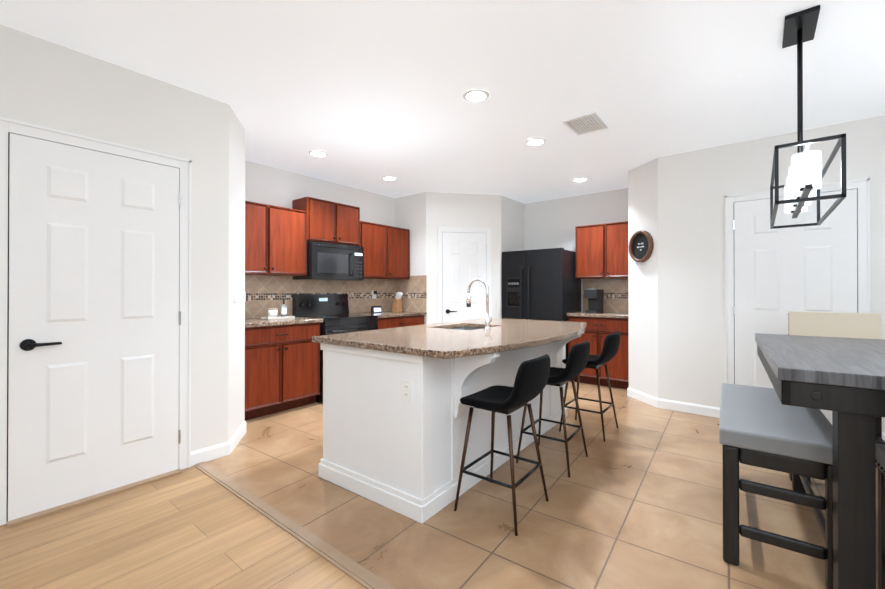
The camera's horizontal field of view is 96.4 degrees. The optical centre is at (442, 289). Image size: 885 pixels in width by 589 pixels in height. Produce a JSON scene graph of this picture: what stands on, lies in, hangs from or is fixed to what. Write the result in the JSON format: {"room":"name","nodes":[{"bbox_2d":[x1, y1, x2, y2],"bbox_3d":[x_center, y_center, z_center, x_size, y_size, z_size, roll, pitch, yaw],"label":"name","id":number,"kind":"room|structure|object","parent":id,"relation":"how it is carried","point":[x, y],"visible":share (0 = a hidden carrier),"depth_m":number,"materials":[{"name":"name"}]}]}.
{"room":"kitchen","nodes":[
{"label":"kitchen","id":0,"kind":"room"},
{"bbox_2d":[0,24,228,451],"bbox_3d":[-3.196,-0.083,1.033,0.120,2.600,4.990,0,0,39],"label":"wall","id":1,"kind":"structure","parent":0,"point":[45,83],"depth_m":2.67,"materials":[{"name":"white paint"}]},
{"bbox_2d":[8,133,180,520],"bbox_3d":[-2.005,0.199,2.362,0.069,2.030,0.785,0,0,39],"label":"door","id":2,"kind":"structure","parent":1,"relation":"in","point":[93,358],"depth_m":2.31,"materials":[{"name":"white wood"}]},
{"bbox_2d":[0,117,191,525],"bbox_3d":[-2.028,0.167,2.374,0.026,2.111,0.921,0,0,39],"label":"door frame","id":3,"kind":"structure","parent":1,"relation":"attached to","point":[9,126],"depth_m":2.34,"materials":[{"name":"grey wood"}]},
{"bbox_2d":[191,441,229,465],"bbox_3d":[-1.664,1.177,2.834,0.014,0.095,0.265,0,0,39],"label":"baseboard","id":4,"kind":"structure","parent":1,"relation":"attached to","point":[211,453],"depth_m":2.83,"materials":[{"name":"white wood"}]},
{"bbox_2d":[0,466,366,588],"bbox_3d":[-1.030,1.234,-0.852,8.250,0.050,4.820,0,0,39],"label":"floor","id":5,"kind":"structure","parent":0,"point":[192,527],"depth_m":1.87,"materials":[{"name":"beige wood"}]},
{"bbox_2d":[7,469,181,527],"bbox_3d":[-2.009,1.216,2.354,0.075,0.012,0.785,0,0,39],"label":"threshold","id":6,"kind":"object","parent":5,"relation":"on","point":[27,518],"visible":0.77,"depth_m":2.28,"materials":[{"name":"brown wood"}]},
{"bbox_2d":[228,105,244,440],"bbox_3d":[-1.702,-0.074,3.158,0.120,2.600,0.470,0,0,-13],"label":"wall","id":7,"kind":"structure","parent":0,"point":[236,392],"depth_m":3.15,"materials":[{"name":"white paint"}]},
{"bbox_2d":[234,287,238,302],"bbox_3d":[-1.630,0.045,3.129,0.007,0.118,0.118,0,0,-13],"label":"switch","id":8,"kind":"object","parent":7,"relation":"attached to","point":[236,294],"visible":0.98,"depth_m":3.12,"materials":[{"name":"white plastic"}]},
{"bbox_2d":[229,421,245,453],"bbox_3d":[-1.637,1.178,3.167,0.014,0.095,0.482,0,0,-13],"label":"baseboard","id":9,"kind":"structure","parent":7,"relation":"attached to","point":[237,436],"depth_m":3.13,"materials":[{"name":"white wood"}]},
{"bbox_2d":[245,160,394,318],"bbox_3d":[-1.568,-0.067,4.956,0.120,2.600,2.830,0,0,39],"label":"wall","id":10,"kind":"structure","parent":0,"point":[268,185],"depth_m":4.75,"materials":[{"name":"white paint"}]},
{"bbox_2d":[245,201,306,275],"bbox_3d":[-1.902,-0.512,4.154,0.359,0.720,0.906,0,0,39],"label":"upper cabinet","id":11,"kind":"object","parent":10,"relation":"attached to","point":[275,240],"visible":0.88,"depth_m":4.13,"materials":[{"name":"brown wood"}]},
{"bbox_2d":[245,275,394,318],"bbox_3d":[-1.518,0.085,4.914,0.008,0.464,2.586,0,0,39],"label":"backsplash","id":12,"kind":"structure","parent":10,"relation":"attached to","point":[264,294],"depth_m":4.74,"materials":[{"name":"tile"}]},
{"bbox_2d":[372,290,375,298],"bbox_3d":[-0.964,0.076,5.593,0.007,0.116,0.072,0,0,39],"label":"outlet","id":13,"kind":"object","parent":12,"relation":"attached to","point":[373,296],"visible":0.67,"depth_m":5.58,"materials":[{"name":"white plastic"}]},
{"bbox_2d":[292,197,359,245],"bbox_3d":[-1.383,-0.793,4.804,0.359,0.490,0.745,0,0,39],"label":"upper cabinet","id":14,"kind":"object","parent":10,"relation":"attached to","point":[332,222],"visible":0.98,"depth_m":4.66,"materials":[{"name":"brown wood"}]},
{"bbox_2d":[293,241,363,280],"bbox_3d":[-1.347,-0.321,4.774,0.430,0.423,0.748,0,0,39],"label":"over-the-range microwave","id":15,"kind":"object","parent":14,"relation":"attached to","point":[332,262],"visible":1,"depth_m":4.61,"materials":[{"name":"black metal"}]},
{"bbox_2d":[360,221,409,278],"bbox_3d":[-0.863,-0.507,5.453,0.359,0.720,0.908,0,0,39],"label":"upper cabinet","id":16,"kind":"object","parent":10,"relation":"attached to","point":[386,252],"visible":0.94,"depth_m":5.35,"materials":[{"name":"brown wood"}]},
{"bbox_2d":[395,192,425,323],"bbox_3d":[-0.480,-0.064,5.820,0.740,2.600,0.120,0,0,39],"label":"wall","id":17,"kind":"structure","parent":0,"point":[410,212],"depth_m":5.67,"materials":[{"name":"white paint"}]},
{"bbox_2d":[395,275,425,311],"bbox_3d":[-0.467,0.063,5.726,0.615,0.514,0.008,0,0,39],"label":"backsplash","id":18,"kind":"structure","parent":17,"relation":"attached to","point":[412,289],"depth_m":5.68,"materials":[{"name":"tile"}]},
{"bbox_2d":[0,0,884,203],"bbox_3d":[0.463,-1.433,1.025,8.250,0.100,9.600,0,0,39],"label":"ceiling","id":19,"kind":"structure","parent":0,"point":[365,95],"depth_m":2.54,"materials":[{"name":"white paint"}]},
{"bbox_2d":[308,150,327,156],"bbox_3d":[-1.259,-1.367,4.003,0.190,0.005,0.190,0,0,39],"label":"recessed light","id":20,"kind":"object","parent":19,"relation":"in","point":[316,153],"visible":1,"depth_m":3.98,"materials":[{"name":"white"}]},
{"bbox_2d":[382,176,396,179],"bbox_3d":[-0.651,-1.364,4.874,0.190,0.005,0.190,0,0,39],"label":"recessed light","id":21,"kind":"object","parent":19,"relation":"in","point":[389,178],"visible":1,"depth_m":4.87,"materials":[{"name":"white plastic"}]},
{"bbox_2d":[463,89,488,101],"bbox_3d":[0.239,-1.372,2.818,0.190,0.005,0.190,0,0,39],"label":"recessed light","id":22,"kind":"object","parent":19,"relation":"in","point":[477,95],"visible":1,"depth_m":2.80,"materials":[{"name":"white plastic"}]},
{"bbox_2d":[525,138,545,145],"bbox_3d":[0.868,-1.369,3.684,0.190,0.005,0.190,0,0,39],"label":"recessed light","id":23,"kind":"object","parent":19,"relation":"in","point":[535,141],"visible":1,"depth_m":3.67,"materials":[{"name":"white plastic"}]},
{"bbox_2d":[572,178,587,181],"bbox_3d":[1.718,-1.364,4.938,0.190,0.005,0.190,0,0,39],"label":"recessed light","id":24,"kind":"object","parent":19,"relation":"in","point":[579,179],"visible":1,"depth_m":4.92,"materials":[{"name":"white plastic"}]},
{"bbox_2d":[563,112,608,134],"bbox_3d":[1.196,-1.369,3.294,0.260,0.010,0.360,0,0,39],"label":"ceiling vent","id":25,"kind":"object","parent":19,"relation":"in","point":[587,123],"visible":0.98,"depth_m":3.28,"materials":[{"name":"grey metal"}]},
{"bbox_2d":[770,5,845,228],"bbox_3d":[1.872,-0.880,2.072,0.228,0.996,0.914,0,0,39],"label":"linear pendant light","id":26,"kind":"object","parent":19,"relation":"hanging from","point":[804,180],"visible":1,"depth_m":1.97,"materials":[{"name":"black metal"}]},
{"bbox_2d":[426,192,500,323],"bbox_3d":[0.301,-0.064,5.700,1.099,2.600,0.120,0,0,-10],"label":"wall","id":27,"kind":"structure","parent":0,"point":[463,210],"depth_m":5.63,"materials":[{"name":"white paint"}]},
{"bbox_2d":[438,227,490,322],"bbox_3d":[0.315,0.180,5.627,0.778,2.111,0.025,0,0,-10],"label":"door frame","id":28,"kind":"structure","parent":27,"relation":"attached to","point":[441,230],"depth_m":5.59,"materials":[{"name":"white wood"}]},
{"bbox_2d":[443,232,486,321],"bbox_3d":[0.325,0.213,5.603,0.642,2.030,0.069,0,0,-10],"label":"pantry door","id":29,"kind":"structure","parent":27,"relation":"in","point":[464,260],"depth_m":5.61,"materials":[{"name":"white wood"}]},
{"bbox_2d":[501,195,523,317],"bbox_3d":[1.068,-0.062,6.106,0.120,2.600,0.840,0,0,39],"label":"wall","id":30,"kind":"structure","parent":0,"point":[512,224],"depth_m":5.98,"materials":[{"name":"white paint"}]},
{"bbox_2d":[206,381,877,588],"bbox_3d":[1.968,1.250,2.896,8.250,0.050,4.780,0,0,39],"label":"floor","id":31,"kind":"structure","parent":0,"point":[635,501],"depth_m":2.15,"materials":[{"name":"beige tile"}]},
{"bbox_2d":[245,322,319,419],"bbox_3d":[-1.797,0.791,4.060,0.633,0.874,0.898,0,0,39],"label":"base cabinet","id":32,"kind":"object","parent":31,"relation":"on","point":[282,367],"visible":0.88,"depth_m":3.90,"materials":[{"name":"brown wood"}]},
{"bbox_2d":[245,317,322,327],"bbox_3d":[-1.797,0.333,4.062,0.633,0.037,0.902,0,0,39],"label":"countertop","id":33,"kind":"structure","parent":32,"relation":"on","point":[256,322],"depth_m":3.97,"materials":[{"name":"stone"}]},
{"bbox_2d":[261,316,294,319],"bbox_3d":[-1.763,0.303,4.246,0.160,0.022,0.300,0,0,39],"label":"tray","id":34,"kind":"object","parent":33,"relation":"on","point":[278,317],"visible":0.96,"depth_m":4.19,"materials":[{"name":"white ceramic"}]},
{"bbox_2d":[268,308,277,316],"bbox_3d":[-1.801,0.253,4.199,0.098,0.097,0.098,0,0,39],"label":"canister","id":35,"kind":"object","parent":34,"relation":"on","point":[272,312],"visible":0.83,"depth_m":4.16,"materials":[{"name":"white ceramic"}]},
{"bbox_2d":[281,299,286,316],"bbox_3d":[-1.717,0.203,4.292,0.076,0.199,0.061,0,0,39],"label":"soap bottle","id":36,"kind":"object","parent":34,"relation":"on","point":[283,310],"visible":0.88,"depth_m":4.27,"materials":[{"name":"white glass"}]},
{"bbox_2d":[194,462,395,588],"bbox_3d":[0.932,1.211,0.664,6.780,0.007,0.070,0,0,39],"label":"transition strip","id":37,"kind":"object","parent":31,"relation":"on","point":[358,573],"depth_m":1.96,"materials":[{"name":"beige wood"}]},
{"bbox_2d":[292,294,377,403],"bbox_3d":[-1.244,0.646,4.686,0.696,1.172,0.756,0,0,39],"label":"range","id":38,"kind":"object","parent":31,"relation":"on","point":[331,311],"visible":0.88,"depth_m":4.64,"materials":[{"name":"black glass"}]},
{"bbox_2d":[377,315,423,328],"bbox_3d":[-0.750,0.797,5.369,0.633,0.874,0.908,0,0,39],"label":"base cabinet","id":39,"kind":"object","parent":31,"relation":"on","point":[392,322],"visible":0.17,"depth_m":5.17,"materials":[{"name":"brown wood"}]},
{"bbox_2d":[349,311,426,317],"bbox_3d":[-0.750,0.338,5.371,0.633,0.037,0.912,0,0,39],"label":"countertop","id":40,"kind":"structure","parent":39,"relation":"on","point":[384,314],"depth_m":5.19,"materials":[{"name":"stone"}]},
{"bbox_2d":[370,306,381,312],"bbox_3d":[-0.904,0.273,5.403,0.066,0.092,0.150,0,0,39],"label":"smart display","id":41,"kind":"object","parent":40,"relation":"on","point":[376,309],"visible":1,"depth_m":5.37,"materials":[{"name":"black"}]},
{"bbox_2d":[392,292,402,311],"bbox_3d":[-0.641,0.180,5.654,0.134,0.281,0.100,0,0,39],"label":"knife block","id":42,"kind":"object","parent":40,"relation":"on","point":[397,304],"visible":1,"depth_m":5.62,"materials":[{"name":"brown wood"}]},
{"bbox_2d":[318,327,583,523],"bbox_3d":[0.300,0.788,3.129,1.133,0.875,2.200,0,0,37],"label":"kitchen island","id":43,"kind":"object","parent":31,"relation":"on","point":[384,445],"visible":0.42,"depth_m":2.31,"materials":[{"name":"paint"}]},
{"bbox_2d":[401,379,411,402],"bbox_3d":[-0.196,0.551,2.147,0.072,0.116,0.007,0,0,37],"label":"outlet","id":44,"kind":"object","parent":43,"relation":"attached to","point":[406,390],"visible":1,"depth_m":2.14,"materials":[{"name":"white plastic"}]},
{"bbox_2d":[312,318,586,358],"bbox_3d":[0.335,0.329,3.105,1.280,0.037,2.260,0,0,37],"label":"island countertop","id":45,"kind":"structure","parent":43,"relation":"on","point":[443,340],"depth_m":2.54,"materials":[{"name":"stone"}]},
{"bbox_2d":[453,327,482,329],"bbox_3d":[0.203,0.438,3.328,0.414,0.176,0.534,0,0,37],"label":"sink","id":46,"kind":"object","parent":45,"relation":"in","point":[465,328],"depth_m":3.62,"materials":[{"name":"silver metal"}]},
{"bbox_2d":[466,278,491,329],"bbox_3d":[0.290,0.112,3.088,0.216,0.396,0.092,0,0,37],"label":"faucet","id":47,"kind":"object","parent":45,"relation":"on","point":[488,319],"visible":1,"depth_m":3.02,"materials":[{"name":"silver metal"}]},
{"bbox_2d":[454,354,549,535],"bbox_3d":[0.359,0.791,2.221,0.438,0.865,0.414,0,0,37],"label":"stool","id":48,"kind":"object","parent":31,"relation":"on","point":[531,379],"visible":1,"depth_m":2.11,"materials":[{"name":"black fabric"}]},
{"bbox_2d":[502,248,580,358],"bbox_3d":[1.411,0.343,5.689,0.902,1.763,0.770,0,0,39],"label":"refrigerator","id":49,"kind":"object","parent":31,"relation":"on","point":[541,284],"visible":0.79,"depth_m":5.40,"materials":[{"name":"metal"}]},
{"bbox_2d":[516,340,589,477],"bbox_3d":[0.813,0.793,2.831,0.438,0.865,0.414,0,0,36],"label":"stool","id":50,"kind":"object","parent":31,"relation":"on","point":[578,358],"visible":0.69,"depth_m":2.69,"materials":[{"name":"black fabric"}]},
{"bbox_2d":[559,332,620,441],"bbox_3d":[1.300,0.796,3.440,0.438,0.865,0.414,0,0,38],"label":"stool","id":51,"kind":"object","parent":31,"relation":"on","point":[611,344],"visible":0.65,"depth_m":3.29,"materials":[{"name":"black fabric"}]},
{"bbox_2d":[568,316,628,388],"bbox_3d":[2.145,0.796,5.217,0.796,0.874,0.633,0,0,39],"label":"base cabinet","id":52,"kind":"object","parent":31,"relation":"on","point":[597,332],"visible":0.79,"depth_m":4.96,"materials":[{"name":"brown wood"}]},
{"bbox_2d":[567,311,627,318],"bbox_3d":[2.145,0.338,5.219,0.800,0.037,0.633,0,0,39],"label":"countertop","id":53,"kind":"structure","parent":52,"relation":"on","point":[605,315],"depth_m":5.03,"materials":[{"name":"stone"}]},
{"bbox_2d":[584,289,603,312],"bbox_3d":[2.060,0.158,5.376,0.160,0.322,0.300,0,0,39],"label":"coffee maker","id":54,"kind":"object","parent":53,"relation":"on","point":[595,297],"visible":1,"depth_m":5.32,"materials":[{"name":"black plastic"}]},
{"bbox_2d":[719,383,832,588],"bbox_3d":[1.723,0.921,2.082,0.424,0.600,1.084,0,0,36],"label":"bench","id":55,"kind":"object","parent":31,"relation":"on","point":[763,427],"visible":0.85,"depth_m":1.73,"materials":[{"name":"grey wood"}]},
{"bbox_2d":[755,333,884,588],"bbox_3d":[2.167,0.760,1.801,1.100,0.920,1.500,0,0,36],"label":"dining table","id":56,"kind":"object","parent":31,"relation":"on","point":[842,379],"visible":0.96,"depth_m":1.44,"materials":[{"name":"grey wood"}]},
{"bbox_2d":[788,311,884,466],"bbox_3d":[2.724,0.696,2.716,0.492,1.055,0.515,0,0,36],"label":"chair","id":57,"kind":"object","parent":31,"relation":"on","point":[846,325],"visible":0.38,"depth_m":2.85,"materials":[{"name":"beige fabric"}]},
{"bbox_2d":[875,443,884,588],"bbox_3d":[1.731,0.690,1.194,0.492,1.055,0.515,0,0,36],"label":"chair","id":58,"kind":"object","parent":31,"relation":"on","point":[880,456],"visible":0.88,"depth_m":1.50,"materials":[{"name":"black wood"}]},
{"bbox_2d":[524,188,627,312],"bbox_3d":[2.019,-0.064,5.806,1.980,2.600,0.120,0,0,39],"label":"wall","id":59,"kind":"structure","parent":0,"point":[552,223],"depth_m":5.86,"materials":[{"name":"white paint"}]},
{"bbox_2d":[575,221,627,278],"bbox_3d":[2.231,-0.507,5.330,0.796,0.720,0.359,0,0,39],"label":"upper cabinet","id":60,"kind":"object","parent":59,"relation":"attached to","point":[601,251],"visible":0.88,"depth_m":5.25,"materials":[{"name":"brown wood"}]},
{"bbox_2d":[583,278,627,312],"bbox_3d":[2.341,0.087,5.465,0.800,0.464,0.008,0,0,39],"label":"backsplash","id":61,"kind":"structure","parent":59,"relation":"attached to","point":[615,298],"depth_m":5.46,"materials":[{"name":"tile"}]},
{"bbox_2d":[628,158,657,397],"bbox_3d":[2.254,-0.069,4.358,0.120,2.600,0.469,0,0,-12],"label":"wall","id":62,"kind":"structure","parent":0,"point":[643,284],"depth_m":4.33,"materials":[{"name":"white paint"}]},
{"bbox_2d":[629,231,653,261],"bbox_3d":[2.172,-0.469,4.343,0.045,0.344,0.344,0,0,-12],"label":"sign","id":63,"kind":"object","parent":62,"relation":"attached to","point":[641,244],"visible":1,"depth_m":4.33,"materials":[{"name":"brown wood"}]},
{"bbox_2d":[627,388,658,407],"bbox_3d":[2.189,1.183,4.339,0.014,0.095,0.480,0,0,-12],"label":"baseboard","id":64,"kind":"structure","parent":62,"relation":"attached to","point":[643,397],"depth_m":4.32,"materials":[{"name":"white wood"}]},
{"bbox_2d":[658,115,884,432],"bbox_3d":[4.092,-0.076,2.714,4.640,2.600,0.120,0,0,39],"label":"wall","id":65,"kind":"structure","parent":0,"point":[696,187],"depth_m":3.84,"materials":[{"name":"white paint"}]},
{"bbox_2d":[658,399,719,417],"bbox_3d":[2.458,1.181,3.929,0.575,0.095,0.014,0,0,39],"label":"baseboard","id":66,"kind":"structure","parent":65,"relation":"attached to","point":[704,410],"depth_m":3.93,"materials":[{"name":"white wood"}]},
{"bbox_2d":[733,189,856,423],"bbox_3d":[3.027,0.204,3.439,0.810,2.030,0.069,0,0,39],"label":"door","id":67,"kind":"structure","parent":65,"relation":"in","point":[779,273],"depth_m":3.48,"materials":[{"name":"white wood"}]},
{"bbox_2d":[725,178,870,383],"bbox_3d":[3.046,0.171,3.455,0.946,2.111,0.026,0,0,39],"label":"door frame","id":68,"kind":"structure","parent":65,"relation":"attached to","point":[862,186],"depth_m":3.49,"materials":[{"name":"white wood"}]}
]}

